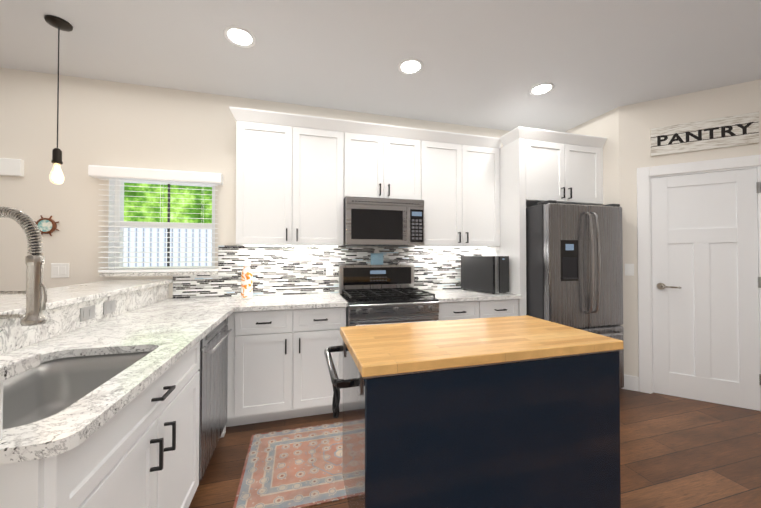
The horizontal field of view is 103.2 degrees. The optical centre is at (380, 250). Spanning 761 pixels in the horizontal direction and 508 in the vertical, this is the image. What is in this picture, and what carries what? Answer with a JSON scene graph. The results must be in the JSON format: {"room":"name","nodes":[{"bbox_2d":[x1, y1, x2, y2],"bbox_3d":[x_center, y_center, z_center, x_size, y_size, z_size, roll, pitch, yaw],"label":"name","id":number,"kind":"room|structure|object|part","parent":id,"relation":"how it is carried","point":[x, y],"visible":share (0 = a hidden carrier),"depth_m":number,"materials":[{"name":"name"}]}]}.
{"room":"kitchen","nodes":[
{"label":"kitchen","id":0,"kind":"room"},
{"bbox_2d":[0,68,509,297],"bbox_3d":[-1.615,-0.045,2.757,8.040,2.740,0.160,0,-1,-15],"label":"wall","id":1,"kind":"structure","parent":0,"point":[108,123],"depth_m":2.48,"materials":[{"name":"paint"}]},
{"bbox_2d":[0,158,23,176],"bbox_3d":[-2.869,-0.645,2.325,0.170,0.130,0.034,0,-1,-15],"label":"door chime","id":2,"kind":"object","parent":1,"relation":"attached to","point":[11,167],"visible":0.97,"depth_m":2.32,"materials":[{"name":"white plastic"}]},
{"bbox_2d":[35,215,58,235],"bbox_3d":[-2.647,-0.199,2.384,0.166,0.166,0.026,0,-1,-15],"label":"clock","id":3,"kind":"object","parent":1,"relation":"attached to","point":[47,225],"visible":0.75,"depth_m":2.38,"materials":[{"name":"brown wood"}]},
{"bbox_2d":[51,263,68,277],"bbox_3d":[-2.563,0.156,2.411,0.116,0.116,0.008,0,-1,-15],"label":"switch plate","id":4,"kind":"object","parent":1,"relation":"attached to","point":[59,270],"visible":1,"depth_m":2.41,"materials":[{"name":"white plastic"}]},
{"bbox_2d":[99,272,135,276],"bbox_3d":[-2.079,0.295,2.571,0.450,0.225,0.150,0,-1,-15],"label":"window sill","id":5,"kind":"structure","parent":1,"relation":"attached to","point":[126,273],"depth_m":2.48,"materials":[{"name":"stone"}]},
{"bbox_2d":[108,179,214,269],"bbox_3d":[-1.891,-0.231,2.672,0.799,0.828,0.134,0,-1,-15],"label":"window","id":6,"kind":"structure","parent":1,"relation":"in","point":[113,214],"depth_m":2.62,"materials":[{"name":"white plastic"}]},
{"bbox_2d":[88,165,222,272],"bbox_3d":[-1.877,-0.255,2.562,0.960,0.865,0.082,0,-1,-15],"label":"window blinds","id":7,"kind":"object","parent":6,"relation":"attached to","point":[160,176],"visible":1,"depth_m":2.54,"materials":[{"name":"white plastic"}]},
{"bbox_2d":[233,107,352,245],"bbox_3d":[-0.765,-0.601,2.738,0.947,1.104,0.328,0,-1,-15],"label":"upper cabinet","id":8,"kind":"object","parent":1,"relation":"attached to","point":[299,178],"depth_m":2.57,"materials":[{"name":"white wood"}]},
{"bbox_2d":[173,246,482,297],"bbox_3d":[-0.324,0.184,3.010,3.052,0.458,0.014,0,-1,-15],"label":"backsplash","id":9,"kind":"structure","parent":1,"relation":"attached to","point":[276,270],"depth_m":2.89,"materials":[{"name":"tile"}]},
{"bbox_2d":[326,264,332,275],"bbox_3d":[-0.498,0.185,2.952,0.070,0.115,0.007,0,-1,-15],"label":"outlet","id":10,"kind":"object","parent":9,"relation":"attached to","point":[329,269],"visible":1,"depth_m":2.95,"materials":[{"name":"white plastic"}]},
{"bbox_2d":[353,130,424,201],"bbox_3d":[-0.011,-0.768,2.943,0.736,0.590,0.328,0,-1,-15],"label":"upper cabinet","id":11,"kind":"object","parent":1,"relation":"attached to","point":[384,165],"depth_m":2.79,"materials":[{"name":"white wood"}]},
{"bbox_2d":[343,196,423,246],"bbox_3d":[0.010,-0.261,2.857,0.728,0.422,0.489,0,-1,-15],"label":"microwave","id":12,"kind":"object","parent":11,"relation":"attached to","point":[376,221],"visible":0.98,"depth_m":2.68,"materials":[{"name":"grey metal"}]},
{"bbox_2d":[411,138,500,249],"bbox_3d":[0.737,-0.552,3.141,0.936,1.016,0.328,0,-1,-15],"label":"upper cabinet","id":13,"kind":"object","parent":1,"relation":"attached to","point":[462,204],"depth_m":2.99,"materials":[{"name":"white wood"}]},
{"bbox_2d":[501,138,603,213],"bbox_3d":[1.753,-0.769,3.272,0.947,0.580,0.608,0,-1,-15],"label":"upper cabinet","id":14,"kind":"object","parent":1,"relation":"attached to","point":[533,170],"depth_m":2.96,"materials":[{"name":"white wood"}]},
{"bbox_2d":[0,0,760,131],"bbox_3d":[0.263,-1.486,0.183,10.400,0.080,6.320,0,-1,-15],"label":"ceiling","id":15,"kind":"structure","parent":0,"point":[490,64],"depth_m":2.14,"materials":[{"name":"paint"}]},
{"bbox_2d":[44,15,72,183],"bbox_3d":[-2.006,-0.918,1.875,0.124,1.012,0.124,0,-1,-15],"label":"pendant light","id":16,"kind":"object","parent":15,"relation":"hanging from","point":[59,23],"depth_m":1.86,"materials":[{"name":"brown metal"}]},
{"bbox_3d":[-2.006,-0.476,1.869,0.064,0.128,0.064,0,-1,-15],"label":"pendant light bulb","id":17,"kind":"part","parent":16,"relation":"part of","materials":[{"name":"white glass"}]},
{"bbox_2d":[223,26,255,47],"bbox_3d":[-0.934,-1.420,2.003,0.195,0.007,0.195,0,-1,30],"label":"recessed light","id":18,"kind":"object","parent":15,"relation":"in","point":[240,36],"depth_m":2.00,"materials":[{"name":"white plastic"}]},
{"bbox_2d":[398,58,422,74],"bbox_3d":[0.231,-1.416,2.321,0.195,0.007,0.195,0,-1,30],"label":"recessed light","id":19,"kind":"object","parent":15,"relation":"in","point":[410,66],"depth_m":2.32,"materials":[{"name":"white plastic"}]},
{"bbox_2d":[529,83,554,94],"bbox_3d":[1.409,-1.412,2.633,0.195,0.007,0.195,0,-1,30],"label":"recessed light","id":20,"kind":"object","parent":15,"relation":"in","point":[543,88],"depth_m":2.63,"materials":[{"name":"white plastic"}]},
{"bbox_2d":[189,388,760,507],"bbox_3d":[0.263,1.334,0.149,10.400,0.080,6.320,0,-1,-15],"label":"floor","id":21,"kind":"structure","parent":0,"point":[678,452],"depth_m":1.94,"materials":[{"name":"brown wood"}]},
{"bbox_2d":[0,341,199,507],"bbox_3d":[-1.099,0.863,1.008,0.606,0.882,0.976,0,-1,-15],"label":"base cabinet","id":22,"kind":"object","parent":21,"relation":"on","point":[140,450],"depth_m":0.95,"materials":[{"name":"white wood"}]},
{"bbox_2d":[0,271,243,464],"bbox_3d":[-1.244,0.300,1.662,0.690,0.256,2.338,0,-1,-15],"label":"countertop","id":23,"kind":"structure","parent":22,"relation":"on","point":[162,326],"depth_m":1.27,"materials":[{"name":"stone"}]},
{"bbox_2d":[0,207,47,325],"bbox_3d":[-1.190,0.125,0.948,0.287,0.529,0.066,0,-1,3],"label":"faucet","id":24,"kind":"object","parent":23,"relation":"on","point":[35,291],"visible":1,"depth_m":0.94,"materials":[{"name":"silver metal"}]},
{"bbox_2d":[3,351,150,428],"bbox_3d":[-1.025,0.518,0.925,0.446,0.196,0.696,0,-1,-15],"label":"sink","id":25,"kind":"object","parent":23,"relation":"in","point":[44,390],"visible":0.27,"depth_m":1.17,"materials":[{"name":"silver metal"}]},
{"bbox_2d":[80,305,94,321],"bbox_3d":[-1.549,0.329,1.591,0.006,0.069,0.110,0,-1,-15],"label":"outlet","id":26,"kind":"object","parent":23,"relation":"attached to","point":[87,313],"depth_m":1.59,"materials":[{"name":"grey plastic"}]},
{"bbox_2d":[103,300,115,314],"bbox_3d":[-1.599,0.331,1.776,0.006,0.070,0.117,0,-1,-15],"label":"outlet","id":27,"kind":"object","parent":23,"relation":"attached to","point":[110,306],"depth_m":1.77,"materials":[{"name":"grey plastic"}]},
{"bbox_2d":[241,266,252,298],"bbox_3d":[-1.143,0.270,2.579,0.092,0.277,0.092,0,-1,-15],"label":"vase","id":28,"kind":"object","parent":23,"relation":"on","point":[246,283],"visible":1,"depth_m":2.54,"materials":[{"name":"white ceramic"}]},
{"bbox_2d":[198,317,232,480],"bbox_3d":[-1.280,0.874,1.779,0.644,0.879,0.596,0,-1,-15],"label":"dishwasher","id":29,"kind":"object","parent":21,"relation":"on","point":[213,393],"visible":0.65,"depth_m":1.76,"materials":[{"name":"grey metal"}]},
{"bbox_2d":[220,311,243,437],"bbox_3d":[-1.418,0.880,2.384,0.704,0.882,0.636,0,-1,-15],"label":"base cabinet","id":30,"kind":"object","parent":21,"relation":"on","point":[235,401],"depth_m":2.20,"materials":[{"name":"white wood"}]},
{"bbox_2d":[240,293,347,310],"bbox_3d":[-0.723,0.424,2.576,0.790,0.030,0.638,0,-1,-15],"label":"countertop","id":31,"kind":"structure","parent":30,"relation":"on","point":[319,300],"depth_m":2.38,"materials":[{"name":"stone"}]},
{"bbox_2d":[233,422,346,507],"bbox_3d":[-0.258,1.312,1.951,1.170,0.006,0.730,0,-1,-15],"label":"rug","id":32,"kind":"object","parent":21,"relation":"on","point":[297,468],"visible":0.41,"depth_m":1.80,"materials":[{"name":"fabric"}]},
{"bbox_2d":[244,307,345,424],"bbox_3d":[-0.745,0.882,2.585,0.816,0.882,0.598,0,-1,-15],"label":"base cabinet","id":33,"kind":"object","parent":21,"relation":"on","point":[287,376],"depth_m":2.30,"materials":[{"name":"white wood"}]},
{"bbox_2d":[339,264,438,326],"bbox_3d":[0.051,0.730,2.716,0.764,1.190,0.729,0,-1,-15],"label":"range","id":34,"kind":"object","parent":21,"relation":"on","point":[379,294],"visible":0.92,"depth_m":2.55,"materials":[{"name":"silver metal"}]},
{"bbox_2d":[371,249,382,264],"bbox_3d":[-0.036,0.058,3.037,0.115,0.160,0.073,0,-1,-15],"label":"tissue box","id":35,"kind":"object","parent":34,"relation":"on","point":[376,257],"visible":0.98,"depth_m":3.00,"materials":[{"name":"blue"}]},
{"bbox_2d":[324,315,623,507],"bbox_3d":[0.366,0.844,1.374,1.207,0.930,0.561,0,-1,-15],"label":"island cart","id":36,"kind":"object","parent":21,"relation":"on","point":[511,412],"visible":1,"depth_m":1.13,"materials":[{"name":"blue wood"}]},
{"bbox_2d":[438,299,517,320],"bbox_3d":[0.816,0.887,3.005,0.842,0.882,0.598,0,-1,-15],"label":"base cabinet","id":37,"kind":"object","parent":21,"relation":"on","point":[459,310],"depth_m":2.72,"materials":[{"name":"white wood"}]},
{"bbox_2d":[414,289,521,301],"bbox_3d":[0.821,0.429,2.991,0.845,0.030,0.638,0,-1,-15],"label":"countertop","id":38,"kind":"structure","parent":37,"relation":"on","point":[444,295],"depth_m":2.79,"materials":[{"name":"stone"}]},
{"bbox_2d":[461,256,508,293],"bbox_3d":[1.058,0.234,3.088,0.195,0.362,0.466,0,-1,-27],"label":"microwave","id":39,"kind":"object","parent":38,"relation":"on","point":[489,274],"visible":0.98,"depth_m":2.94,"materials":[{"name":"black"}]},
{"bbox_2d":[526,200,623,387],"bbox_3d":[1.768,0.445,3.074,0.840,1.768,0.932,0,-1,-15],"label":"refrigerator","id":40,"kind":"object","parent":21,"relation":"on","point":[574,265],"visible":0.62,"depth_m":2.70,"materials":[{"name":"grey metal"}]},
{"bbox_3d":[-1.300,0.783,1.287,0.630,1.049,2.818,0,-1,-15],"label":"wall","id":41,"kind":"structure","parent":21,"relation":"on","visible":0},
{"bbox_2d":[0,381,2,439],"bbox_3d":[-0.696,0.311,0.312,0.024,0.129,0.610,0,-1,-15],"label":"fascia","id":42,"kind":"object","parent":41,"relation":"attached to","point":[1,410],"visible":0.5,"depth_m":0.61,"materials":[{"name":"white wood"}]},
{"bbox_2d":[0,279,172,381],"bbox_3d":[-1.398,0.242,1.216,0.980,0.030,2.918,0,-1,-15],"label":"bar","id":43,"kind":"object","parent":41,"relation":"on","point":[11,365],"visible":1,"depth_m":1.49,"materials":[{"name":"stone"}]},
{"bbox_2d":[565,107,620,325],"bbox_3d":[2.311,-0.038,3.331,0.160,2.740,0.770,0,-1,-15],"label":"wall","id":44,"kind":"structure","parent":0,"point":[605,125],"depth_m":3.05,"materials":[{"name":"paint"}]},
{"bbox_2d":[619,79,760,376],"bbox_3d":[3.707,-0.051,2.217,3.100,2.740,0.120,0,-1,30],"label":"wall","id":45,"kind":"structure","parent":0,"point":[638,122],"depth_m":2.85,"materials":[{"name":"paint"}]},
{"bbox_2d":[625,264,633,275],"bbox_3d":[2.392,0.180,2.897,0.070,0.115,0.009,0,-1,30],"label":"switch plate","id":46,"kind":"object","parent":45,"relation":"attached to","point":[629,269],"visible":1,"depth_m":2.89,"materials":[{"name":"white plastic"}]},
{"bbox_2d":[622,374,638,390],"bbox_3d":[-0.149,1.243,1.512,9.911,0.135,2.972,0,-1,-15],"label":"baseboard","id":47,"kind":"structure","parent":45,"relation":"attached to","point":[631,382],"depth_m":2.87,"materials":[{"name":"white wood"}]},
{"bbox_2d":[637,154,760,411],"bbox_3d":[2.843,0.267,2.678,0.878,2.114,0.176,0,-1,30],"label":"pantry door","id":48,"kind":"structure","parent":45,"relation":"in","point":[699,270],"depth_m":2.65,"materials":[{"name":"white wood"}]},
{"bbox_2d":[650,112,758,156],"bbox_3d":[2.823,-1.016,2.653,0.675,0.260,0.024,0,-1,30],"label":"sign","id":49,"kind":"object","parent":45,"relation":"attached to","point":[729,131],"visible":1,"depth_m":2.63,"materials":[{"name":"white wood"}]},
{"label":"outside","id":50,"kind":"structure","parent":0,"visible":0},
{"bbox_2d":[123,183,211,266],"bbox_3d":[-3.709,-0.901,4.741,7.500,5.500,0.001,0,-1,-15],"label":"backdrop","id":51,"kind":"structure","parent":50,"point":[146,208],"depth_m":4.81,"materials":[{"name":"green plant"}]}
]}

